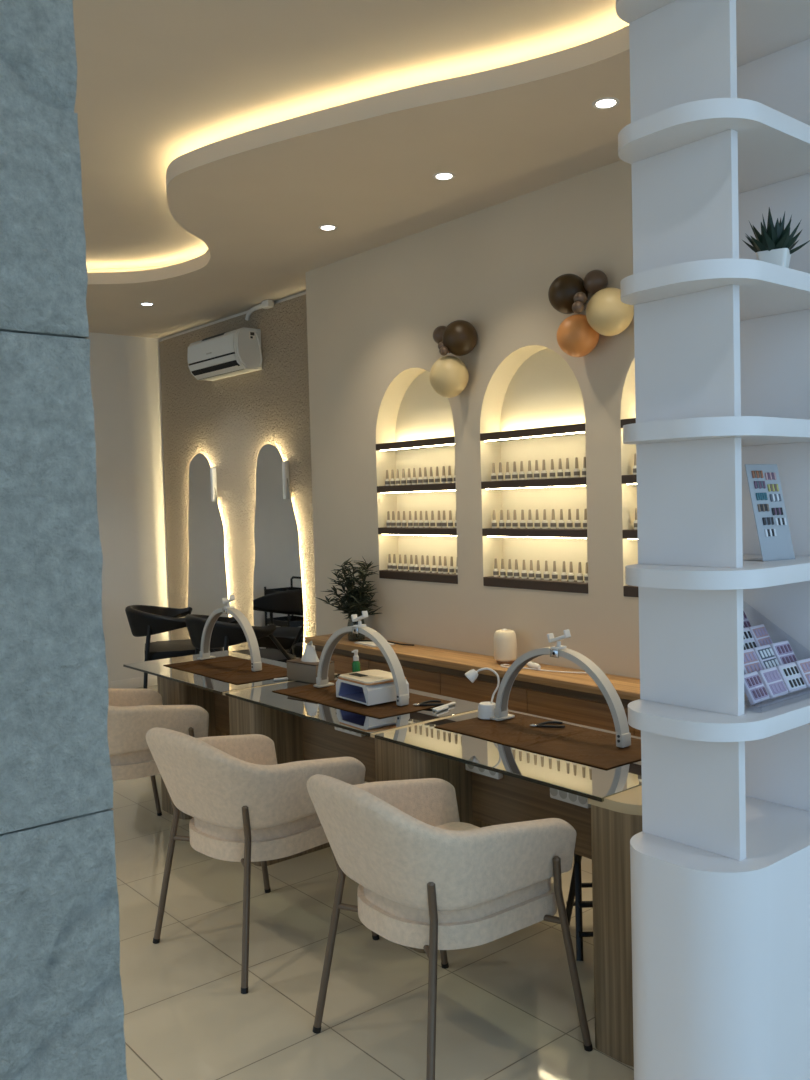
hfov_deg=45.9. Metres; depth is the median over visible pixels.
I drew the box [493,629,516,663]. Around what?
diffuser
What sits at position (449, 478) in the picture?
bottle
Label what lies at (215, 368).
outlet
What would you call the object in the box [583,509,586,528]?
bottle
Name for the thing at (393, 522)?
bottle
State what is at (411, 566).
bottle
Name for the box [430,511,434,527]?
bottle
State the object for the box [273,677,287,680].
pen
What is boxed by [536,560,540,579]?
bottle
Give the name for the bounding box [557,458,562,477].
bottle
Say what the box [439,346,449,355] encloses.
balloon
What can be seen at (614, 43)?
trim
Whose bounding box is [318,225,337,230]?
recessed light
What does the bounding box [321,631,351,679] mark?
diffuser
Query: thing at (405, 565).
bottle
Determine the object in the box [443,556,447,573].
bottle
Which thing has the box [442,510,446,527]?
bottle
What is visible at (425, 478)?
bottle
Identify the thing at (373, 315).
wall
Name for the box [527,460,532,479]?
bottle
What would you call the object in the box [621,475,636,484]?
niche shelf
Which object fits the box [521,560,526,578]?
bottle
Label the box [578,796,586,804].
socket
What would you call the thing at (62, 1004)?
wall pillar
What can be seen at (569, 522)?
bottle
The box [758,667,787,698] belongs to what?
pack
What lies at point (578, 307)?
balloon
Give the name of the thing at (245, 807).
tub chair
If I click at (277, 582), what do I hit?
wall mirror
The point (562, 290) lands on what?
balloon
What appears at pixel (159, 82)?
ceiling
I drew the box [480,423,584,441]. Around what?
niche shelf
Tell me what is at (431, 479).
bottle
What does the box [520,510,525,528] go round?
bottle
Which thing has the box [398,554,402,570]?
bottle
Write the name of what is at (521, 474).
bottle
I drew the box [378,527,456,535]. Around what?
niche shelf
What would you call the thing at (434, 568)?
bottle
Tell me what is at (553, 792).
socket
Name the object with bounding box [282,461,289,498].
wall lamp
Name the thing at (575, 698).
storage bench
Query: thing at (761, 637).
pack
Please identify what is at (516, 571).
bottle
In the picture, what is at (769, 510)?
card
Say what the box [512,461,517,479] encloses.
bottle
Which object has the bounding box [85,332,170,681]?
wall
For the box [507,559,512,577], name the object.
bottle
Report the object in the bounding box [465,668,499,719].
desk lamp
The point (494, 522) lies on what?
bottle
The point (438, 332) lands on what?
balloon
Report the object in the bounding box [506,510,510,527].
bottle
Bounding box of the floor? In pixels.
[111,685,633,1079]
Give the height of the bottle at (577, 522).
0.097 m
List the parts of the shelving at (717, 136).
shelf, shelf, shelf, shelf, shelf, shelf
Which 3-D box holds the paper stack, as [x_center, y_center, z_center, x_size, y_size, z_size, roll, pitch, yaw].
[-0.179,0.603,5.587,0.150,0.008,0.220,-3,3,-34]
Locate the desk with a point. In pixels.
(402, 746)
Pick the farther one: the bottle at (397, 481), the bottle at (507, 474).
the bottle at (397, 481)
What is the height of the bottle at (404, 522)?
0.097 m
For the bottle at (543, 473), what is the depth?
4.76 m
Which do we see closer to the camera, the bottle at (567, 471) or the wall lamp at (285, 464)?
the bottle at (567, 471)
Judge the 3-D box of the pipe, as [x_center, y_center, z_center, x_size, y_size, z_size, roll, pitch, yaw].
[-1.101,-1.716,7.143,0.059,0.094,0.382,-4,3,-40]
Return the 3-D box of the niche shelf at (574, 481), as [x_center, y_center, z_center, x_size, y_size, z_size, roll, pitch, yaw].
[0.668,-0.284,4.815,0.109,0.043,0.705,-4,3,-40]
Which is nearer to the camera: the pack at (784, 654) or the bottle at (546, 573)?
the pack at (784, 654)
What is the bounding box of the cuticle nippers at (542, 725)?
[530,721,564,727]
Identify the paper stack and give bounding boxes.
[355,641,394,646]
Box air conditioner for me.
[187,327,261,380]
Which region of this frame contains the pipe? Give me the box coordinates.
[245,299,273,320]
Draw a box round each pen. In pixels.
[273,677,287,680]
[432,702,454,710]
[435,706,448,711]
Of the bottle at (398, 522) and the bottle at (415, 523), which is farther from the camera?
the bottle at (398, 522)
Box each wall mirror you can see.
[188,453,228,650]
[253,444,303,683]
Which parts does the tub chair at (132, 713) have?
seat, leg, backrest, leg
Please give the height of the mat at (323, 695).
0.013 m
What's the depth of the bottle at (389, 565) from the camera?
5.75 m
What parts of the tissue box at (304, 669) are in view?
box lid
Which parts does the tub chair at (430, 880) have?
leg, leg, backrest, leg, seat, leg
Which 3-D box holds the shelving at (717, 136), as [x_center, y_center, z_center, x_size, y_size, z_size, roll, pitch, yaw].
[1.249,-0.091,2.607,1.824,3.085,0.310,-4,3,-40]
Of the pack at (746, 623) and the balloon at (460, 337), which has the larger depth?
the balloon at (460, 337)
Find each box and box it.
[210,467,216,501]
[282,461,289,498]
[286,641,334,683]
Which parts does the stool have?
leg, leg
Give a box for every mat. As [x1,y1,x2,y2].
[164,656,286,683]
[273,679,451,717]
[434,711,640,769]
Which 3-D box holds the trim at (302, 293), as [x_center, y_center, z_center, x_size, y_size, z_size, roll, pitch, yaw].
[-1.120,-0.316,7.639,0.340,3.235,2.755,-4,3,-40]
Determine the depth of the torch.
4.61 m
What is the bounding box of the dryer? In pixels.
[336,669,408,705]
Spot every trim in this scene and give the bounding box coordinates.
[87,25,629,283]
[162,291,305,340]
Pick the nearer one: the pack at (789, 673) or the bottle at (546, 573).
the pack at (789, 673)
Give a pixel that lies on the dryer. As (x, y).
(367, 687)
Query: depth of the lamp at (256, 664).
4.98 m
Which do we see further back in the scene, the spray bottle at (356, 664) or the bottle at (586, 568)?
the bottle at (586, 568)
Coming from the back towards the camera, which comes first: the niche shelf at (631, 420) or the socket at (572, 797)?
the niche shelf at (631, 420)
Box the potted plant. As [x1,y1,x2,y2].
[316,558,382,637]
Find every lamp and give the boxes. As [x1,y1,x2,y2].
[197,595,261,671]
[313,611,408,705]
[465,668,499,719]
[490,629,630,747]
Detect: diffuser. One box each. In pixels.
[203,612,222,652]
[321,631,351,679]
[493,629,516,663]
[501,654,549,711]
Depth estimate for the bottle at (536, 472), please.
4.80 m
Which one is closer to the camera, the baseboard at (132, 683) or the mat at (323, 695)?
the mat at (323, 695)
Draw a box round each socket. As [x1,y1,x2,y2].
[550,788,557,795]
[559,790,566,798]
[569,793,576,801]
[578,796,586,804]
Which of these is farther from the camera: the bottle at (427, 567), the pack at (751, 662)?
the bottle at (427, 567)
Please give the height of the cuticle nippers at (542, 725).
0.014 m
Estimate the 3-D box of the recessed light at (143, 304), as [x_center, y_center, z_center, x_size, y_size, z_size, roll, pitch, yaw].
[-1.900,-1.737,7.042,0.104,0.004,0.104,-4,3,-40]
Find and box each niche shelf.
[376,436,454,450]
[377,483,455,492]
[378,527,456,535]
[379,569,457,583]
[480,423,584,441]
[481,477,585,489]
[482,528,586,538]
[483,576,587,593]
[621,418,635,427]
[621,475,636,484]
[622,529,637,538]
[623,585,638,596]
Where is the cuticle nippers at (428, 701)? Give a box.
[413,700,443,705]
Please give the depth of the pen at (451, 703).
3.89 m
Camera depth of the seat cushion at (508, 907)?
2.66 m
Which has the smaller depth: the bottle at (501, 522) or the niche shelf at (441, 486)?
the bottle at (501, 522)
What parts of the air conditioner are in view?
panel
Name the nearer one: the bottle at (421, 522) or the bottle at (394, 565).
the bottle at (421, 522)
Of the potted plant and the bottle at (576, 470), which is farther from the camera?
the potted plant
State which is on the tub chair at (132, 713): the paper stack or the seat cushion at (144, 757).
the seat cushion at (144, 757)
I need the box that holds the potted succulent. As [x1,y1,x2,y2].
[743,207,809,267]
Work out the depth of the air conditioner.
7.20 m
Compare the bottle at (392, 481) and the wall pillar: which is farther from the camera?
the bottle at (392, 481)
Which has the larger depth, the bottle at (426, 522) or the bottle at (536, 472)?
the bottle at (426, 522)
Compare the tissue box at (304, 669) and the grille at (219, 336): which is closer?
the tissue box at (304, 669)
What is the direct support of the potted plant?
on the storage bench
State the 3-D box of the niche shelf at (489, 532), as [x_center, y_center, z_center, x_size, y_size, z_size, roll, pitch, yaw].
[0.675,-0.036,4.826,0.109,0.044,0.705,-4,3,-40]
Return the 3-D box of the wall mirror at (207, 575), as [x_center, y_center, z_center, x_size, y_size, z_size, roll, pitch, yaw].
[-1.649,0.186,7.965,0.024,1.816,0.701,-4,3,-40]
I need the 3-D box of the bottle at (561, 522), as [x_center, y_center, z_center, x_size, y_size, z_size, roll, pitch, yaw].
[0.769,-0.104,4.699,0.029,0.097,0.029,-1,2,12]
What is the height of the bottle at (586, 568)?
0.097 m
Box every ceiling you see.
[73,0,628,268]
[86,49,630,338]
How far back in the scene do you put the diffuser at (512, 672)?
3.58 m
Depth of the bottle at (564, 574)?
4.69 m
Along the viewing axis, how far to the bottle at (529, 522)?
4.85 m
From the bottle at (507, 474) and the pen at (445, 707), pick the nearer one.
the pen at (445, 707)
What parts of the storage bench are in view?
cabinet door, cabinet door, cabinet door, cabinet door, cabinet door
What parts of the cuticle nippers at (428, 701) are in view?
handle, handle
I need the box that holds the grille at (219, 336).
[202,332,225,340]
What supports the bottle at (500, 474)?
on the niche shelf at (574, 481)
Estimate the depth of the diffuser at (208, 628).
5.20 m
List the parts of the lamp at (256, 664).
arch frame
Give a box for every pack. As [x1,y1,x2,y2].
[743,610,750,627]
[743,627,756,649]
[744,648,762,673]
[744,671,769,704]
[748,624,772,646]
[753,644,778,669]
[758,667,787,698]
[770,641,796,664]
[776,662,806,693]
[795,658,809,687]
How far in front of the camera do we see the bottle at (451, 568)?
5.32 m
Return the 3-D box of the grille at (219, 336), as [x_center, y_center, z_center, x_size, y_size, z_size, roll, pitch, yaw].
[-1.462,-1.565,7.348,0.047,0.030,0.345,-4,3,-40]
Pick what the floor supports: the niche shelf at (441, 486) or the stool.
the stool
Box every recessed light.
[140,303,153,305]
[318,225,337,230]
[433,172,454,179]
[592,97,619,108]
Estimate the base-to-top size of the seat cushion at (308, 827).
0.100 m
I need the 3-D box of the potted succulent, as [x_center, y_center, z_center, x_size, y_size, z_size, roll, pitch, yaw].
[0.838,-0.665,2.149,0.145,0.160,0.136,-2,2,1]
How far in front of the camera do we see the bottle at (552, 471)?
4.72 m
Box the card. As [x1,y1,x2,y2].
[745,464,794,561]
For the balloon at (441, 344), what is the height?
0.049 m
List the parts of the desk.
leg, glass, modesty panel, leg, power strip, glass, modesty panel, leg, power strip, glass, modesty panel, power strip, leg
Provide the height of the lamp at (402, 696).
0.372 m
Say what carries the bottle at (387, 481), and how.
on the niche shelf at (441, 486)
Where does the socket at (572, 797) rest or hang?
attached to the desk
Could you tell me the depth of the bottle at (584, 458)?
4.56 m
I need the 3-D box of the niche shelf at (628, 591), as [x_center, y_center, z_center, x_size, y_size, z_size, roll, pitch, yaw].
[1.263,0.237,4.138,0.109,0.048,0.698,-4,3,-40]
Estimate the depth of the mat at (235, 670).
4.91 m
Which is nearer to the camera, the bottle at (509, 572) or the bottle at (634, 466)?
the bottle at (634, 466)
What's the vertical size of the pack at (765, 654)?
0.062 m
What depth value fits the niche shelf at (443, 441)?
5.46 m
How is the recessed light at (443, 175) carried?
in the ceiling at (258, 213)
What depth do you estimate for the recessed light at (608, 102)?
3.64 m
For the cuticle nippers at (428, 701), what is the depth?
3.92 m
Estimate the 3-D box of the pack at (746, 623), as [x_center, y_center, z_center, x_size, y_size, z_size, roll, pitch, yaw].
[0.843,0.206,2.412,0.072,0.062,0.040,-4,3,-41]
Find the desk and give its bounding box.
[123,650,641,1066]
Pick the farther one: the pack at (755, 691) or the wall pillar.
the pack at (755, 691)
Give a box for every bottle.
[352,650,360,671]
[385,470,389,485]
[386,511,390,526]
[387,554,391,569]
[390,469,394,485]
[391,511,395,526]
[392,554,396,569]
[395,469,399,484]
[396,511,400,526]
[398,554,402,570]
[401,469,405,484]
[402,511,406,527]
[403,555,407,570]
[407,468,411,484]
[408,511,412,527]
[409,555,413,571]
[412,468,416,484]
[413,511,418,527]
[414,555,418,571]
[418,468,422,483]
[419,511,423,527]
[420,555,424,571]
[423,467,427,483]
[424,511,428,527]
[425,555,429,572]
[429,467,433,483]
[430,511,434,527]
[432,556,436,572]
[435,467,439,483]
[437,511,441,527]
[438,556,442,572]
[441,466,446,482]
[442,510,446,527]
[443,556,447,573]
[447,466,451,482]
[448,510,452,527]
[449,556,454,573]
[491,463,496,480]
[491,510,496,527]
[493,558,498,576]
[498,462,502,480]
[499,510,504,527]
[500,559,505,576]
[505,462,510,480]
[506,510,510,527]
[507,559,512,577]
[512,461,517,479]
[512,510,517,527]
[514,559,518,577]
[519,461,524,479]
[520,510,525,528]
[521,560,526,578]
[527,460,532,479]
[527,509,532,528]
[529,560,533,578]
[534,460,539,478]
[534,509,539,528]
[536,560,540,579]
[541,459,546,478]
[542,509,547,528]
[544,560,548,579]
[550,459,554,477]
[550,509,555,528]
[552,561,557,580]
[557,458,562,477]
[559,509,564,528]
[561,561,566,580]
[565,458,570,477]
[567,509,572,528]
[568,562,573,581]
[574,457,579,476]
[575,509,580,528]
[577,562,582,581]
[582,457,585,476]
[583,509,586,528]
[584,562,587,582]
[633,453,636,474]
[634,508,636,528]
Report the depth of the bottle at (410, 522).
5.58 m
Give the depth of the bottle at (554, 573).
4.74 m
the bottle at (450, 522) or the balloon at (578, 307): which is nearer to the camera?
the balloon at (578, 307)
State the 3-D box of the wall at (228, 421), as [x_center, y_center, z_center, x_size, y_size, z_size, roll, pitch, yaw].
[-1.254,-0.214,7.510,0.040,3.050,2.715,-4,3,-40]
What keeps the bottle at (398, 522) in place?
on the niche shelf at (429, 531)
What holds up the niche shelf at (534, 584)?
attached to the wall at (373, 315)
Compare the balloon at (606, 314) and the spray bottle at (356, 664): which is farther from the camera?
the spray bottle at (356, 664)
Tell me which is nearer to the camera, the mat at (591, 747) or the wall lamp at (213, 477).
the mat at (591, 747)
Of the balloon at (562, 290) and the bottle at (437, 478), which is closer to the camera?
the balloon at (562, 290)
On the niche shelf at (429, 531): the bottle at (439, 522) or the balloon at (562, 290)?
the bottle at (439, 522)
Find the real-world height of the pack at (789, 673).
0.062 m
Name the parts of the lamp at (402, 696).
arch frame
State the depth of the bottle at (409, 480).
5.57 m
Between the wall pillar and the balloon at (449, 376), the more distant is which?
the balloon at (449, 376)
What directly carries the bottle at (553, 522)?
on the niche shelf at (489, 532)
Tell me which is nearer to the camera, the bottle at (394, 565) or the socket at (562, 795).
the socket at (562, 795)
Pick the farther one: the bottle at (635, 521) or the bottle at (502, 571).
the bottle at (502, 571)
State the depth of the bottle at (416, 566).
5.56 m
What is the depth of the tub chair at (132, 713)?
4.29 m
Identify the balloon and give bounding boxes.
[429,356,468,397]
[433,326,445,343]
[438,342,443,348]
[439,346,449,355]
[442,320,477,355]
[548,274,587,313]
[557,314,598,356]
[572,301,585,313]
[574,292,587,303]
[583,270,607,294]
[586,288,633,335]
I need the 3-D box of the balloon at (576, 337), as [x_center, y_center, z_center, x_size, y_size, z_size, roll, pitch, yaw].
[0.794,-0.937,4.388,0.194,0.194,0.194,-2,2,-7]
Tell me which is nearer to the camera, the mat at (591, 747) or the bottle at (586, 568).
the mat at (591, 747)
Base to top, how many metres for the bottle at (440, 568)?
0.097 m
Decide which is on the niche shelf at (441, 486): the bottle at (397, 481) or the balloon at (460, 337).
the bottle at (397, 481)
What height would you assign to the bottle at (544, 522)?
0.097 m
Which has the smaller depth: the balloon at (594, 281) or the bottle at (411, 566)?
the balloon at (594, 281)
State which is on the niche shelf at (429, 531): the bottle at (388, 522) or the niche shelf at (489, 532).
the bottle at (388, 522)
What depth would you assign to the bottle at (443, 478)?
5.34 m
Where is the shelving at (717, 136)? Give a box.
[616,0,809,1079]
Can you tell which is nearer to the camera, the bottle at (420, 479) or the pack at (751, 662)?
the pack at (751, 662)
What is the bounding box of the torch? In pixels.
[527,662,540,668]
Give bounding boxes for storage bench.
[305,634,640,736]
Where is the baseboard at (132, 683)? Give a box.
[108,675,156,688]
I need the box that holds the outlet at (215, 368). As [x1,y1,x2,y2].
[191,360,241,379]
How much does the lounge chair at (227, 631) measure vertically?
0.847 m
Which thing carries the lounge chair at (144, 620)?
on the floor
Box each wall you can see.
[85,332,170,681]
[159,294,316,652]
[305,160,639,678]
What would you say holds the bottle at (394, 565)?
on the niche shelf at (386, 574)
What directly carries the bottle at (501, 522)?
on the niche shelf at (489, 532)
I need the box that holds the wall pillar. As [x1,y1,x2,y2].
[0,0,126,1079]
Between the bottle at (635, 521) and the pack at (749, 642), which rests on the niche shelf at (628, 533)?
the bottle at (635, 521)
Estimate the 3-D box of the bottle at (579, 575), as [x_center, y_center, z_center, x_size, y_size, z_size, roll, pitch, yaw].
[0.847,0.155,4.625,0.029,0.097,0.029,-2,2,-7]
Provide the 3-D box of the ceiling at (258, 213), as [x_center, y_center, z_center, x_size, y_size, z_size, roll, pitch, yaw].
[-1.721,-1.588,3.363,6.600,0.001,8.520,-4,3,-40]
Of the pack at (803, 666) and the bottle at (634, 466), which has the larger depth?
the bottle at (634, 466)
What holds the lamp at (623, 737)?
on the mat at (591, 747)
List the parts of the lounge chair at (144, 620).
leg, backrest, seat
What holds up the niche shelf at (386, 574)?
attached to the wall at (373, 315)
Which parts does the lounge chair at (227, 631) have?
leg, backrest, seat, leg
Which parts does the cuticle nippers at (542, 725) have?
handle, handle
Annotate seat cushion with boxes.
[109,749,153,764]
[194,813,320,840]
[363,822,550,922]
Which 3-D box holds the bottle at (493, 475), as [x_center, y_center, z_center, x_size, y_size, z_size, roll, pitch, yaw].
[0.468,-0.358,5.043,0.029,0.097,0.029,-2,3,-18]
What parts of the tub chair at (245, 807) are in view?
leg, leg, backrest, seat, leg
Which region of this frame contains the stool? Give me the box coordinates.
[566,854,592,960]
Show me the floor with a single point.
(506, 1009)
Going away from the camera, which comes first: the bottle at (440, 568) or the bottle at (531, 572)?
the bottle at (531, 572)
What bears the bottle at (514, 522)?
on the niche shelf at (489, 532)
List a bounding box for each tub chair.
[107,688,208,815]
[146,727,378,993]
[306,774,592,1079]
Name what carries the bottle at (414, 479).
on the niche shelf at (441, 486)
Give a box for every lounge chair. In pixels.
[125,605,222,688]
[185,614,296,662]
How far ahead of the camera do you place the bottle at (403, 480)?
5.61 m
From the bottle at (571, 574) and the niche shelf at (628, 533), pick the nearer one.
the niche shelf at (628, 533)
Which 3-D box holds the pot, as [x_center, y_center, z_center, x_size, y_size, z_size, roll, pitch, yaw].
[0.832,-0.616,2.156,0.068,0.062,0.068,0,3,30]
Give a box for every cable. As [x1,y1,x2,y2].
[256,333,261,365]
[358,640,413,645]
[500,664,585,672]
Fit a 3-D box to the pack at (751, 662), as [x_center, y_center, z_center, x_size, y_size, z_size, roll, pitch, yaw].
[0.799,0.287,2.221,0.072,0.062,0.040,-4,3,-40]
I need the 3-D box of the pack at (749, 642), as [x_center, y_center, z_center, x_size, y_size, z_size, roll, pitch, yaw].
[0.822,0.247,2.317,0.072,0.062,0.040,-3,3,-37]
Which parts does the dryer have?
lid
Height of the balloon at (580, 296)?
0.056 m
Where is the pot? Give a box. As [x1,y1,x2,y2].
[756,248,790,267]
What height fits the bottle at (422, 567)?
0.097 m
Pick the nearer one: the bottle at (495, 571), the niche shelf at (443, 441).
the bottle at (495, 571)
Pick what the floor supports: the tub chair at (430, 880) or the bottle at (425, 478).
the tub chair at (430, 880)
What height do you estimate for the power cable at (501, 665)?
0.006 m

